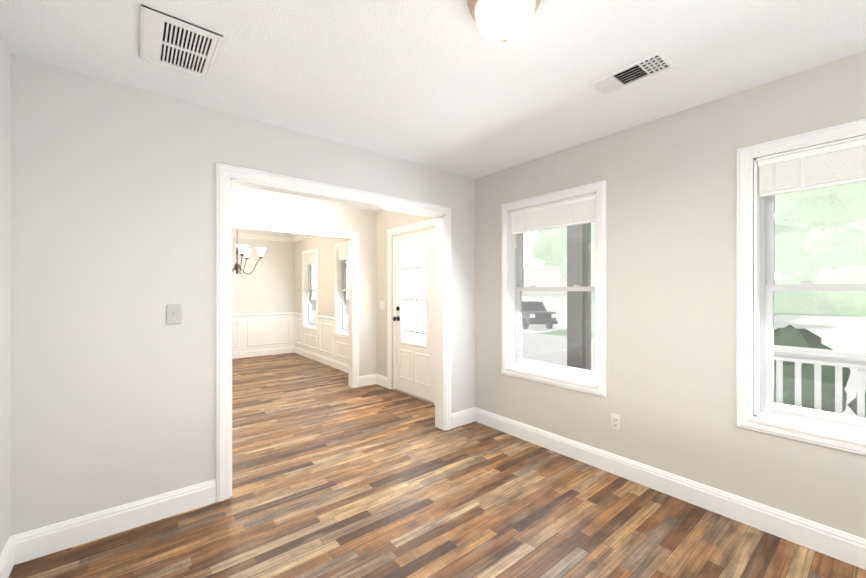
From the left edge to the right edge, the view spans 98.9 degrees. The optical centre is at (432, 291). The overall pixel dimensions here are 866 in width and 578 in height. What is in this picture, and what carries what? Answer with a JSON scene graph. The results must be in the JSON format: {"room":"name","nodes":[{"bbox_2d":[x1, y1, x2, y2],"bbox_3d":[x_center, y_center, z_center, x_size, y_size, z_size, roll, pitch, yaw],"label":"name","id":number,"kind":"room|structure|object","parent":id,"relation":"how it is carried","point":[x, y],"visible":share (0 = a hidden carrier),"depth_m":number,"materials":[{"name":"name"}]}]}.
{"room":"empty living room","nodes":[
{"label":"empty living room","id":0,"kind":"room"},
{"bbox_2d":[0,34,10,554],"bbox_3d":[-0.955,0.084,0.357,0.120,2.440,3.770,0,0,-39],"label":"wall","id":1,"kind":"structure","parent":0,"point":[5,92],"depth_m":1.69,"materials":[{"name":"white paint"}]},
{"bbox_2d":[0,534,19,577],"bbox_3d":[-0.927,1.235,0.430,0.015,0.138,3.450,0,0,-39],"label":"baseboard","id":2,"kind":"structure","parent":1,"relation":"attached to","point":[19,548],"depth_m":1.72,"materials":[{"name":"white paint"}]},
{"bbox_2d":[10,54,474,535],"bbox_3d":[-0.834,0.087,2.801,3.140,2.440,0.120,0,0,-39],"label":"wall","id":3,"kind":"structure","parent":0,"point":[112,257],"depth_m":2.03,"materials":[{"name":"white paint"}]},
{"bbox_2d":[19,479,215,562],"bbox_3d":[-1.669,1.237,2.038,0.823,0.138,0.015,0,0,-39],"label":"baseboard","id":4,"kind":"structure","parent":3,"relation":"attached to","point":[39,542],"depth_m":1.99,"materials":[{"name":"white paint"}]},
{"bbox_2d":[167,305,180,323],"bbox_3d":[-1.513,0.136,2.165,0.070,0.114,0.016,0,0,-39],"label":"light switch","id":5,"kind":"object","parent":3,"relation":"attached to","point":[173,314],"visible":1,"depth_m":2.17,"materials":[{"name":"grey plastic"}]},
{"bbox_2d":[215,162,450,501],"bbox_3d":[-0.630,0.253,2.966,1.959,2.107,0.164,0,0,-39],"label":"door frame","id":6,"kind":"structure","parent":3,"relation":"attached to","point":[227,176],"depth_m":2.57,"materials":[{"name":"white paint"}]},
{"bbox_2d":[451,407,475,428],"bbox_3d":[0.294,1.239,3.624,0.308,0.138,0.015,0,0,-39],"label":"baseboard","id":7,"kind":"structure","parent":3,"relation":"attached to","point":[460,418],"depth_m":3.62,"materials":[{"name":"white paint"}]},
{"bbox_2d":[232,237,294,313],"bbox_3d":[-5.092,0.091,6.303,5.360,2.440,0.120,0,0,-39],"label":"wall","id":8,"kind":"structure","parent":0,"point":[266,285],"depth_m":7.56,"materials":[{"name":"white paint"}]},
{"bbox_2d":[232,346,291,357],"bbox_3d":[-5.050,1.242,6.250,5.360,0.138,0.015,0,0,-39],"label":"baseboard","id":9,"kind":"structure","parent":8,"relation":"attached to","point":[281,350],"depth_m":7.51,"materials":[{"name":"white paint"}]},
{"bbox_2d":[232,233,348,363],"bbox_3d":[-2.989,0.023,3.702,5.360,2.310,0.090,0,0,-39],"label":"trim","id":10,"kind":"structure","parent":8,"relation":"attached to","point":[262,331],"depth_m":4.57,"materials":[{"name":"white paint"}]},
{"bbox_2d":[232,189,376,375],"bbox_3d":[-2.923,0.088,3.620,5.360,2.440,0.120,0,0,-39],"label":"wall","id":11,"kind":"structure","parent":0,"point":[252,206],"depth_m":5.01,"materials":[{"name":"white paint"}]},
{"bbox_2d":[0,0,865,237],"bbox_3d":[-2.210,-1.193,2.867,5.520,0.120,9.250,0,0,-39],"label":"ceiling","id":12,"kind":"structure","parent":0,"point":[445,85],"depth_m":1.82,"materials":[{"name":"white paint"}]},
{"bbox_2d":[140,5,222,79],"bbox_3d":[-1.178,-1.128,1.721,0.285,0.010,0.430,0,0,-39],"label":"ceiling vent","id":13,"kind":"object","parent":12,"relation":"in","point":[172,42],"visible":1,"depth_m":1.69,"materials":[{"name":"silver metal"}]},
{"bbox_2d":[232,229,266,274],"bbox_3d":[-3.024,-0.692,5.736,0.801,0.874,0.772,0,0,-39],"label":"chandelier","id":14,"kind":"object","parent":12,"relation":"hanging from","point":[242,250],"visible":0.69,"depth_m":5.75,"materials":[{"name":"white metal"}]},
{"bbox_2d":[467,0,540,46],"bbox_3d":[0.274,-1.034,1.416,0.286,0.200,0.286,0,0,-39],"label":"ceiling light","id":15,"kind":"object","parent":12,"relation":"attached to","point":[503,23],"visible":1,"depth_m":1.37,"materials":[{"name":"beige glass"}]},
{"bbox_2d":[588,50,675,94],"bbox_3d":[1.029,-1.129,1.937,0.190,0.021,0.360,0,0,-39],"label":"ceiling vent","id":16,"kind":"object","parent":12,"relation":"in","point":[643,68],"visible":1,"depth_m":1.92,"materials":[{"name":"silver metal"}]},
{"bbox_2d":[8,353,865,577],"bbox_3d":[-2.210,1.307,2.864,5.520,0.001,9.250,0,0,-39],"label":"floor","id":17,"kind":"structure","parent":0,"point":[335,474],"depth_m":2.15,"materials":[{"name":"brown wood"}]},
{"bbox_2d":[294,50,865,538],"bbox_3d":[-0.126,0.089,4.550,0.160,2.440,9.250,0,0,-39],"label":"wall","id":18,"kind":"structure","parent":0,"point":[670,304],"depth_m":2.37,"materials":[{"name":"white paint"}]},
{"bbox_2d":[304,253,315,327],"bbox_3d":[-2.337,-0.012,7.283,0.154,1.434,0.674,0,0,-39],"label":"dining room window","id":19,"kind":"structure","parent":18,"relation":"in","point":[309,260],"depth_m":7.50,"materials":[{"name":"white paint"}]},
{"bbox_2d":[292,346,371,381],"bbox_3d":[-1.919,1.243,6.629,0.015,0.138,3.300,0,0,-39],"label":"baseboard","id":20,"kind":"structure","parent":18,"relation":"attached to","point":[336,364],"depth_m":6.55,"materials":[{"name":"white paint"}]},
{"bbox_2d":[337,246,348,334],"bbox_3d":[-1.350,-0.014,6.062,0.154,1.434,0.674,0,0,-39],"label":"dining room window","id":21,"kind":"structure","parent":18,"relation":"in","point":[342,278],"depth_m":6.29,"materials":[{"name":"white paint"}]},
{"bbox_2d":[372,374,386,387],"bbox_3d":[-0.710,1.241,5.133,0.015,0.138,0.305,0,0,-39],"label":"baseboard","id":22,"kind":"structure","parent":18,"relation":"attached to","point":[378,379],"depth_m":5.16,"materials":[{"name":"white paint"}]},
{"bbox_2d":[380,301,384,308],"bbox_3d":[-0.707,0.190,5.128,0.016,0.114,0.116,0,0,-39],"label":"light switch","id":23,"kind":"object","parent":18,"relation":"attached to","point":[382,304],"visible":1,"depth_m":5.12,"materials":[{"name":"white plastic"}]},
{"bbox_2d":[393,229,434,404],"bbox_3d":[-0.207,0.296,4.620,0.238,2.026,0.892,0,0,-39],"label":"front door","id":24,"kind":"structure","parent":18,"relation":"in","point":[414,315],"depth_m":4.59,"materials":[{"name":"white paint"}]},
{"bbox_2d":[508,193,595,384],"bbox_3d":[1.016,-0.018,3.133,0.156,1.434,0.834,0,0,-39],"label":"window","id":25,"kind":"structure","parent":18,"relation":"in","point":[573,211],"depth_m":3.18,"materials":[{"name":"glass"}]},
{"bbox_2d":[302,118,865,455],"bbox_3d":[-0.161,0.238,4.444,0.032,2.142,7.974,0,0,-39],"label":"window trim","id":26,"kind":"structure","parent":18,"relation":"in","point":[745,156],"depth_m":2.10,"materials":[{"name":"white paint"}]},
{"bbox_2d":[611,413,620,431],"bbox_3d":[1.304,0.937,2.644,0.009,0.114,0.070,0,0,-39],"label":"outlet","id":27,"kind":"object","parent":18,"relation":"attached to","point":[615,422],"visible":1,"depth_m":2.64,"materials":[{"name":"white plastic"}]},
{"bbox_2d":[476,408,865,569],"bbox_3d":[1.503,1.238,2.394,0.015,0.138,3.450,0,0,-39],"label":"baseboard","id":28,"kind":"structure","parent":18,"relation":"attached to","point":[837,544],"depth_m":2.22,"materials":[{"name":"white paint"}]},
{"bbox_2d":[754,135,865,438],"bbox_3d":[2.106,-0.019,1.783,0.156,1.434,0.834,0,0,-39],"label":"window","id":29,"kind":"structure","parent":18,"relation":"in","point":[835,163],"depth_m":1.97,"materials":[{"name":"glass"}]},
{"label":"outside","id":30,"kind":"structure","parent":0,"visible":0},
{"bbox_2d":[312,299,865,338],"bbox_3d":[46.221,2.248,56.370,137.080,0.850,210.000,0,0,-39],"label":"ground","id":31,"kind":"structure","parent":30,"point":[314,308],"depth_m":40.30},
{"bbox_2d":[522,301,557,328],"bbox_3d":[6.971,1.672,27.136,1.980,1.873,5.560,0,0,-7],"label":"truck","id":32,"kind":"object","parent":31,"relation":"on","point":[533,316],"depth_m":24.94,"materials":[{"name":"grey metal"}]},
{"bbox_2d":[522,265,566,319],"bbox_3d":[14.129,-0.049,38.474,10.500,5.400,12.500,0,0,-39],"label":"neighbouring house","id":33,"kind":"structure","parent":31,"relation":"on","point":[539,278],"depth_m":35.97,"materials":[{"name":"white"}]},
{"bbox_2d":[567,223,590,369],"bbox_3d":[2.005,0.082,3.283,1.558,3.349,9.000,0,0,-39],"label":"porch post","id":34,"kind":"object","parent":31,"relation":"on","point":[581,257],"depth_m":4.45,"materials":[{"name":"grey wood"}]},
{"bbox_2d":[774,345,865,417],"bbox_3d":[3.341,0.816,2.581,0.160,1.218,1.910,0,0,-39],"label":"porch railing","id":35,"kind":"object","parent":34,"relation":"on","point":[814,358],"depth_m":2.92,"materials":[{"name":"white wood"}]},
{"bbox_2d":[347,182,865,332],"bbox_3d":[30.084,-7.636,42.559,49.782,22.713,103.376,0,0,-32],"label":"trees","id":36,"kind":"object","parent":31,"relation":"on","point":[817,251],"depth_m":41.81,"materials":[{"name":"green plant"}]},
{"bbox_2d":[774,324,865,417],"bbox_3d":[4.909,1.179,2.370,1.336,1.727,4.624,0,0,-39],"label":"bushes","id":37,"kind":"object","parent":31,"relation":"on","point":[788,367],"depth_m":3.52,"materials":[{"name":"green plant"}]},
{"bbox_2d":[312,310,865,415],"bbox_3d":[17.105,2.619,32.840,45.950,0.049,210.000,0,0,-39],"label":"street","id":38,"kind":"structure","parent":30,"point":[852,337],"depth_m":20.84,"materials":[{"name":"grey"}]}
]}

